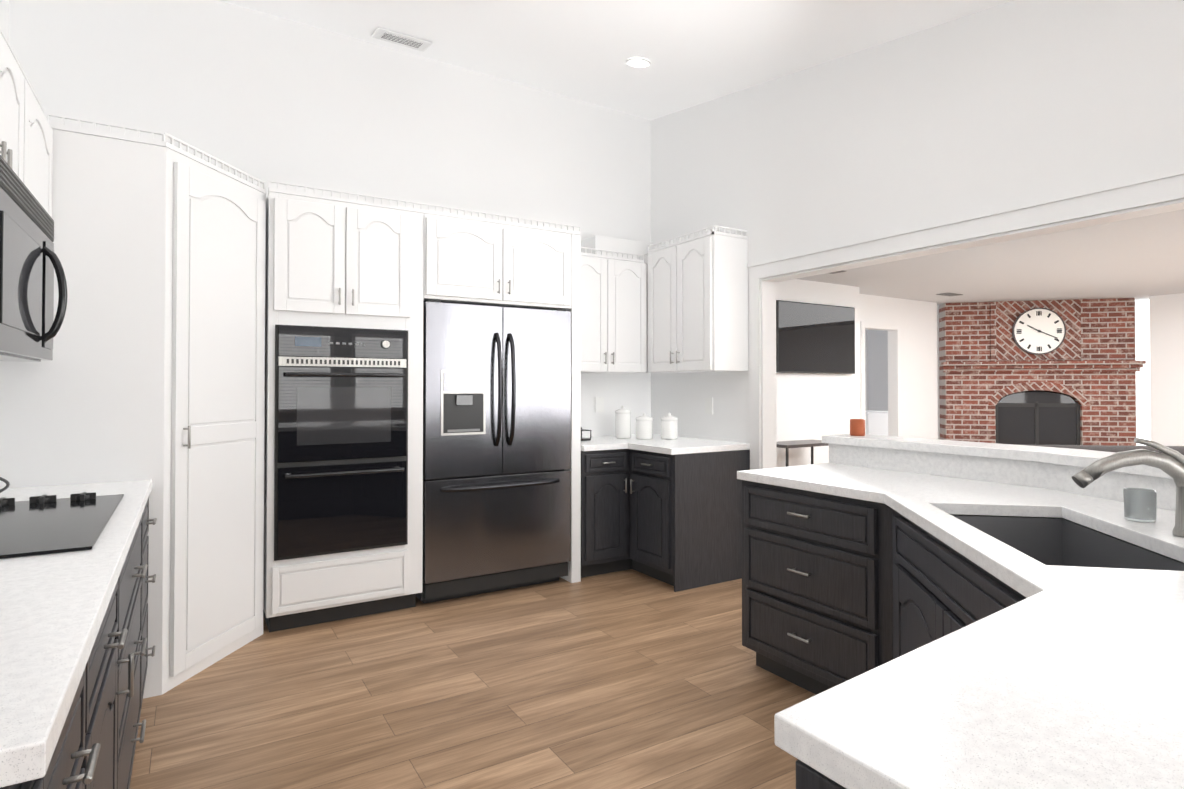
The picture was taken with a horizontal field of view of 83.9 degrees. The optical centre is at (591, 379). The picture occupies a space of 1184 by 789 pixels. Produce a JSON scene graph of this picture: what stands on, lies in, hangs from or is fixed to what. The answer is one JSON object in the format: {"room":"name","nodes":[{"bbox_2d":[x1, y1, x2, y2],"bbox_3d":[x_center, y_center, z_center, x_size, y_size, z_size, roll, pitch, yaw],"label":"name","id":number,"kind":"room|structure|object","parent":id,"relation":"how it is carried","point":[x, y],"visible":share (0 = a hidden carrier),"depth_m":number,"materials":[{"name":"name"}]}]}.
{"room":"kitchen","nodes":[
{"label":"kitchen","id":0,"kind":"room"},
{"bbox_2d":[0,0,8,41],"bbox_3d":[-0.830,-0.658,-0.295,0.120,3.900,8.550,0,-1,-31],"label":"wall","id":1,"kind":"structure","parent":0,"point":[4,15],"depth_m":3.33,"materials":[{"name":"white paint"}]},
{"bbox_2d":[0,27,29,187],"bbox_3d":[-1.797,-0.781,1.734,0.339,0.487,0.770,0,-1,-31],"label":"upper cabinet","id":2,"kind":"object","parent":1,"relation":"attached to","point":[26,142],"depth_m":2.03,"materials":[{"name":"white paint"}]},
{"bbox_2d":[0,155,67,361],"bbox_3d":[-1.737,-0.297,1.765,0.480,0.470,0.764,0,-1,-31],"label":"microwave","id":3,"kind":"object","parent":2,"relation":"attached to","point":[30,262],"visible":1,"depth_m":1.82,"materials":[{"name":"black"}]},
{"bbox_2d":[28,83,52,217],"bbox_3d":[-2.137,-0.552,2.288,0.339,0.932,0.528,0,-1,-31],"label":"upper cabinet","id":4,"kind":"object","parent":1,"relation":"attached to","point":[40,133],"depth_m":2.38,"materials":[{"name":"white paint"}]},
{"bbox_2d":[9,0,650,436],"bbox_3d":[-1.380,-0.597,4.653,4.340,3.900,0.470,0,-1,-31],"label":"wall","id":5,"kind":"structure","parent":0,"point":[265,98],"depth_m":4.25,"materials":[{"name":"white paint"}]},
{"bbox_2d":[595,397,603,411],"bbox_3d":[0.059,0.200,5.241,0.080,0.120,0.006,0,-1,-31],"label":"electrical outlet plate","id":6,"kind":"object","parent":5,"relation":"attached to","point":[599,404],"depth_m":5.24,"materials":[{"name":"white plastic"}]},
{"bbox_2d":[581,235,662,372],"bbox_3d":[0.151,-0.567,5.069,1.048,1.030,0.412,0,-1,-31],"label":"upper cabinet","id":7,"kind":"object","parent":5,"relation":"attached to","point":[613,305],"visible":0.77,"depth_m":4.89,"materials":[{"name":"white paint"}]},
{"bbox_2d":[129,569,815,788],"bbox_3d":[3.186,1.372,4.154,14.000,0.050,14.000,0,-1,-31],"label":"floor","id":8,"kind":"structure","parent":0,"point":[630,679],"depth_m":2.72,"materials":[{"name":"brown wood"}]},
{"bbox_2d":[0,621,103,788],"bbox_3d":[-1.018,0.871,0.748,0.664,0.868,0.498,0,-1,-31],"label":"base cabinet","id":9,"kind":"object","parent":8,"relation":"on","point":[95,747],"depth_m":1.03,"materials":[{"name":"black wood"}]},
{"bbox_2d":[0,480,151,787],"bbox_3d":[-1.508,0.425,1.566,0.673,0.040,2.396,0,-1,-31],"label":"countertop","id":10,"kind":"structure","parent":9,"relation":"on","point":[53,607],"depth_m":1.08,"materials":[{"name":"white stone"}]},
{"bbox_2d":[0,477,9,492],"bbox_3d":[-2.082,0.368,2.273,0.114,0.088,0.079,0,-1,-31],"label":"mug","id":11,"kind":"object","parent":10,"relation":"on","point":[7,484],"visible":1,"depth_m":2.29,"materials":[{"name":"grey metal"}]},
{"bbox_2d":[0,492,123,558],"bbox_3d":[-1.644,0.392,1.814,0.522,0.030,0.900,0,-1,-31],"label":"cooktop","id":12,"kind":"object","parent":10,"relation":"in","point":[42,524],"visible":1,"depth_m":1.84,"materials":[{"name":"black glass"}]},
{"bbox_2d":[103,557,127,788],"bbox_3d":[-1.263,0.876,1.150,0.664,0.868,0.580,0,-1,-31],"label":"base cabinet","id":13,"kind":"object","parent":8,"relation":"on","point":[115,619],"depth_m":1.52,"materials":[{"name":"black wood"}]},
{"bbox_2d":[0,129,265,698],"bbox_3d":[-2.225,0.175,3.195,1.144,2.320,1.118,0,-1,-31],"label":"pantry cabinet","id":14,"kind":"object","parent":8,"relation":"on","point":[153,370],"visible":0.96,"depth_m":2.80,"materials":[{"name":"white paint"}]},
{"bbox_2d":[46,112,580,234],"bbox_3d":[-1.133,-1.014,3.548,2.733,0.062,0.559,0,-1,-31],"label":"crown molding","id":15,"kind":"structure","parent":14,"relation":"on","point":[137,139],"depth_m":3.46,"materials":[{"name":"white paint"}]},
{"bbox_2d":[124,501,147,788],"bbox_3d":[-1.641,0.884,1.770,0.664,0.868,1.008,0,-1,-31],"label":"base cabinet","id":16,"kind":"object","parent":8,"relation":"on","point":[137,555],"depth_m":2.09,"materials":[{"name":"black wood"}]},
{"bbox_2d":[147,497,151,655],"bbox_3d":[-2.020,0.891,2.390,0.664,0.868,0.446,0,-1,-31],"label":"base cabinet","id":17,"kind":"object","parent":8,"relation":"on","point":[150,648],"depth_m":2.60,"materials":[{"name":"black wood"}]},
{"bbox_2d":[263,192,423,631],"bbox_3d":[-1.490,0.183,3.893,0.820,2.320,0.692,0,-1,-31],"label":"tall cabinet","id":18,"kind":"object","parent":8,"relation":"on","point":[330,263],"visible":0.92,"depth_m":3.62,"materials":[{"name":"white paint"}]},
{"bbox_2d":[274,325,407,560],"bbox_3d":[-1.490,0.333,3.834,0.694,1.230,0.674,0,-1,-31],"label":"double wall oven","id":19,"kind":"object","parent":18,"relation":"in","point":[341,448],"visible":0.98,"depth_m":3.58,"materials":[{"name":"black"}]},
{"bbox_2d":[416,300,570,603],"bbox_3d":[-0.696,0.441,4.335,0.976,1.815,0.685,0,-1,-31],"label":"refrigerator","id":20,"kind":"object","parent":8,"relation":"on","point":[496,446],"visible":0.96,"depth_m":4.07,"materials":[{"name":"grey metal"}]},
{"bbox_2d":[423,213,580,582],"bbox_3d":[-0.683,0.190,4.386,1.068,2.320,0.692,0,-1,-31],"label":"tall cabinet","id":21,"kind":"object","parent":8,"relation":"on","point":[471,262],"visible":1,"depth_m":4.16,"materials":[{"name":"white paint"}]},
{"bbox_2d":[581,449,749,591],"bbox_3d":[0.343,0.920,4.738,1.046,0.868,1.146,0,-1,-31],"label":"base cabinet","id":22,"kind":"object","parent":8,"relation":"on","point":[675,521],"visible":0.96,"depth_m":4.41,"materials":[{"name":"black wood"}]},
{"bbox_2d":[581,434,749,454],"bbox_3d":[0.344,0.464,4.743,1.046,0.040,1.148,0,-1,-31],"label":"countertop","id":23,"kind":"structure","parent":22,"relation":"on","point":[656,443],"depth_m":4.50,"materials":[{"name":"white stone"}]},
{"bbox_2d":[581,427,590,440],"bbox_3d":[-0.149,0.294,4.814,0.228,0.298,0.188,0,-1,-31],"label":"rack","id":24,"kind":"object","parent":23,"relation":"on","point":[584,439],"visible":0.19,"depth_m":4.79,"materials":[{"name":"black"}]},
{"bbox_2d":[615,406,629,437],"bbox_3d":[0.237,0.323,5.026,0.119,0.245,0.119,1,-1,-40],"label":"canister","id":25,"kind":"object","parent":23,"relation":"on","point":[622,416],"depth_m":4.98,"materials":[{"name":"white ceramic"}]},
{"bbox_2d":[630,411,652,438],"bbox_3d":[0.392,0.347,4.944,0.127,0.195,0.127,1,-1,-40],"label":"canister","id":26,"kind":"object","parent":23,"relation":"on","point":[644,428],"depth_m":4.89,"materials":[{"name":"white ceramic"}]},
{"bbox_2d":[661,413,677,438],"bbox_3d":[0.580,0.347,4.942,0.127,0.195,0.127,1,-1,-40],"label":"canister","id":27,"kind":"object","parent":23,"relation":"on","point":[669,427],"depth_m":4.89,"materials":[{"name":"white ceramic"}]},
{"bbox_2d":[776,439,828,466],"bbox_3d":[2.079,1.001,6.576,0.770,0.750,0.360,0,-1,-31],"label":"console table","id":28,"kind":"object","parent":8,"relation":"on","point":[811,443],"visible":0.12,"depth_m":6.43,"materials":[{"name":"grey"}]},
{"bbox_2d":[865,410,887,435],"bbox_3d":[4.020,0.855,9.779,0.680,1.120,0.680,0,-1,-31],"label":"washer","id":29,"kind":"object","parent":8,"relation":"on","point":[876,422],"visible":0.08,"depth_m":9.43,"materials":[{"name":"white"}]},
{"bbox_2d":[742,480,1050,788],"bbox_3d":[0.960,0.882,1.674,2.204,0.868,2.644,0,-1,-31],"label":"base cabinet","id":30,"kind":"object","parent":8,"relation":"on","point":[837,590],"visible":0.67,"depth_m":1.34,"materials":[{"name":"black wood"}]},
{"bbox_2d":[737,463,1183,788],"bbox_3d":[0.960,0.425,1.679,2.208,0.038,2.644,0,-1,-31],"label":"countertop","id":31,"kind":"structure","parent":30,"relation":"on","point":[1065,677],"depth_m":0.87,"materials":[{"name":"white stone"}]},
{"bbox_2d":[952,515,1183,570],"bbox_3d":[1.258,0.570,1.786,0.435,0.240,0.820,0,-1,10],"label":"sink","id":32,"kind":"object","parent":31,"relation":"in","point":[1057,541],"visible":0.04,"depth_m":2.12,"materials":[{"name":"black metal"}]},
{"bbox_2d":[1072,438,1183,536],"bbox_3d":[1.435,0.279,1.728,0.248,0.253,0.227,0,-1,-31],"label":"faucet","id":33,"kind":"object","parent":31,"relation":"on","point":[1170,462],"visible":1,"depth_m":1.72,"materials":[{"name":"silver metal"}]},
{"bbox_2d":[1123,488,1156,522],"bbox_3d":[1.586,0.364,1.908,0.076,0.088,0.075,0,-1,-31],"label":"cup","id":34,"kind":"object","parent":31,"relation":"on","point":[1140,504],"visible":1,"depth_m":1.88,"materials":[{"name":"clear glass"}]},
{"bbox_2d":[829,444,1175,510],"bbox_3d":[1.752,0.818,2.118,0.798,1.008,2.712,0,-1,-31],"label":"backsplash","id":35,"kind":"structure","parent":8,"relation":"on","point":[1110,485],"depth_m":2.66,"materials":[{"name":"white stone"}]},
{"bbox_2d":[822,434,1172,478],"bbox_3d":[1.754,0.292,2.133,0.856,0.040,2.748,0,-1,-31],"label":"bar","id":36,"kind":"object","parent":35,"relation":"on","point":[1082,458],"visible":0.88,"depth_m":2.70,"materials":[{"name":"white stone"}]},
{"bbox_2d":[850,419,864,435],"bbox_3d":[1.356,0.244,3.367,0.074,0.085,0.073,0,-1,-31],"label":"candle","id":37,"kind":"object","parent":36,"relation":"on","point":[857,427],"visible":1,"depth_m":3.33,"materials":[{"name":"orange wax"}]},
{"bbox_2d":[939,298,1145,445],"bbox_3d":[5.816,0.182,8.549,2.308,2.436,0.750,0,-1,14],"label":"fireplace","id":38,"kind":"object","parent":8,"relation":"on","point":[998,385],"visible":0.77,"depth_m":8.63,"materials":[{"name":"red brick"}]},
{"bbox_2d":[1012,308,1065,354],"bbox_3d":[5.824,-0.629,8.592,0.610,0.610,0.038,0,-1,14],"label":"clock","id":39,"kind":"object","parent":38,"relation":"attached to","point":[1037,331],"visible":1,"depth_m":8.58,"materials":[{"name":"white"}]},
{"bbox_2d":[1013,444,1183,455],"bbox_3d":[3.107,0.906,4.909,2.279,0.900,0.950,0,-1,7],"label":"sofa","id":40,"kind":"object","parent":8,"relation":"on","point":[1120,448],"depth_m":4.46,"materials":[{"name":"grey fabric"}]},
{"bbox_2d":[218,0,1012,119],"bbox_3d":[0.848,-1.708,1.018,4.340,1.496,9.020,0,-1,-31],"label":"ceiling","id":41,"kind":"structure","parent":0,"point":[695,52],"depth_m":3.92,"materials":[{"name":"white paint"}]},
{"bbox_2d":[372,27,431,51],"bbox_3d":[-1.218,-2.178,4.227,0.340,0.039,0.180,0,-1,-31],"label":"ceiling vent","id":42,"kind":"object","parent":41,"relation":"in","point":[380,33],"visible":0.98,"depth_m":4.21,"materials":[{"name":"white metal"}]},
{"bbox_2d":[626,58,650,67],"bbox_3d":[0.300,-2.050,4.274,0.162,0.030,0.162,0,-1,-31],"label":"recessed light","id":43,"kind":"object","parent":41,"relation":"in","point":[638,63],"visible":1,"depth_m":4.26,"materials":[{"name":"white paint"}]},
{"bbox_2d":[776,279,859,466],"bbox_3d":[1.695,0.158,6.727,3.080,2.440,0.120,0,-1,-31],"label":"wall","id":44,"kind":"structure","parent":0,"point":[813,406],"depth_m":7.09,"materials":[{"name":"white paint"}]},
{"bbox_2d":[776,300,854,373],"bbox_3d":[2.406,-0.438,7.066,1.220,0.740,0.050,0,-1,-31],"label":"tv","id":45,"kind":"object","parent":44,"relation":"attached to","point":[814,338],"visible":0.92,"depth_m":7.01,"materials":[{"name":"black"}]},
{"bbox_2d":[865,329,867,409],"bbox_3d":[3.391,0.200,10.165,2.800,2.440,0.120,0,-1,-31],"label":"wall","id":46,"kind":"structure","parent":0,"point":[866,369],"depth_m":10.77,"materials":[{"name":"grey paint"}]},
{"bbox_2d":[868,329,887,410],"bbox_3d":[4.840,0.203,10.364,0.120,2.440,1.050,0,-1,-31],"label":"wall","id":47,"kind":"structure","parent":0,"point":[877,370],"depth_m":10.62,"materials":[{"name":"grey paint"}]},
{"bbox_2d":[859,294,937,438],"bbox_3d":[3.723,0.178,8.375,2.100,2.440,0.120,0,-1,-31],"label":"wall","id":48,"kind":"structure","parent":0,"point":[916,320],"depth_m":8.57,"materials":[{"name":"white paint"}]},
{"bbox_2d":[651,0,1183,443],"bbox_3d":[2.771,-0.631,1.904,0.120,3.900,8.550,0,-1,-31],"label":"wall","id":49,"kind":"structure","parent":0,"point":[1013,102],"depth_m":3.49,"materials":[{"name":"white paint"}]},
{"bbox_2d":[639,225,747,372],"bbox_3d":[0.700,-0.542,4.831,0.366,0.974,0.874,0,-1,-31],"label":"upper cabinet","id":50,"kind":"object","parent":49,"relation":"attached to","point":[697,303],"visible":1,"depth_m":4.54,"materials":[{"name":"white paint"}]},
{"bbox_2d":[705,398,712,413],"bbox_3d":[0.868,0.196,4.886,0.006,0.120,0.080,0,-1,-31],"label":"electrical outlet plate","id":51,"kind":"object","parent":49,"relation":"attached to","point":[708,401],"depth_m":4.88,"materials":[{"name":"white plastic"}]},
{"bbox_2d":[747,167,1183,469],"bbox_3d":[3.060,0.241,1.396,0.155,2.145,7.400,0,-1,-31],"label":"door frame","id":52,"kind":"structure","parent":49,"relation":"attached to","point":[1160,188],"depth_m":3.54,"materials":[{"name":"white paint"}]},
{"bbox_2d":[937,306,939,438],"bbox_3d":[5.921,0.186,8.982,2.280,2.440,0.120,0,-1,14],"label":"wall","id":53,"kind":"structure","parent":0,"point":[938,372],"depth_m":9.19,"materials":[{"name":"white paint"}]},
{"bbox_2d":[797,209,1183,305],"bbox_3d":[4.987,-1.130,5.285,7.180,0.100,12.000,0,-1,-31],"label":"ceiling","id":54,"kind":"structure","parent":0,"point":[1140,258],"depth_m":6.39,"materials":[{"name":"white paint"}]},
{"bbox_2d":[936,293,962,295],"bbox_3d":[4.382,-1.039,8.078,0.300,0.009,0.160,0,-1,-31],"label":"ceiling vent","id":55,"kind":"object","parent":54,"relation":"in","point":[948,294],"visible":1,"depth_m":8.05,"materials":[{"name":"grey metal"}]},
{"bbox_2d":[1149,293,1183,445],"bbox_3d":[8.993,0.138,5.080,0.120,2.440,7.500,0,-1,-31],"label":"wall","id":56,"kind":"structure","parent":0,"point":[1166,312],"depth_m":8.11,"materials":[{"name":"white paint"}]}
]}

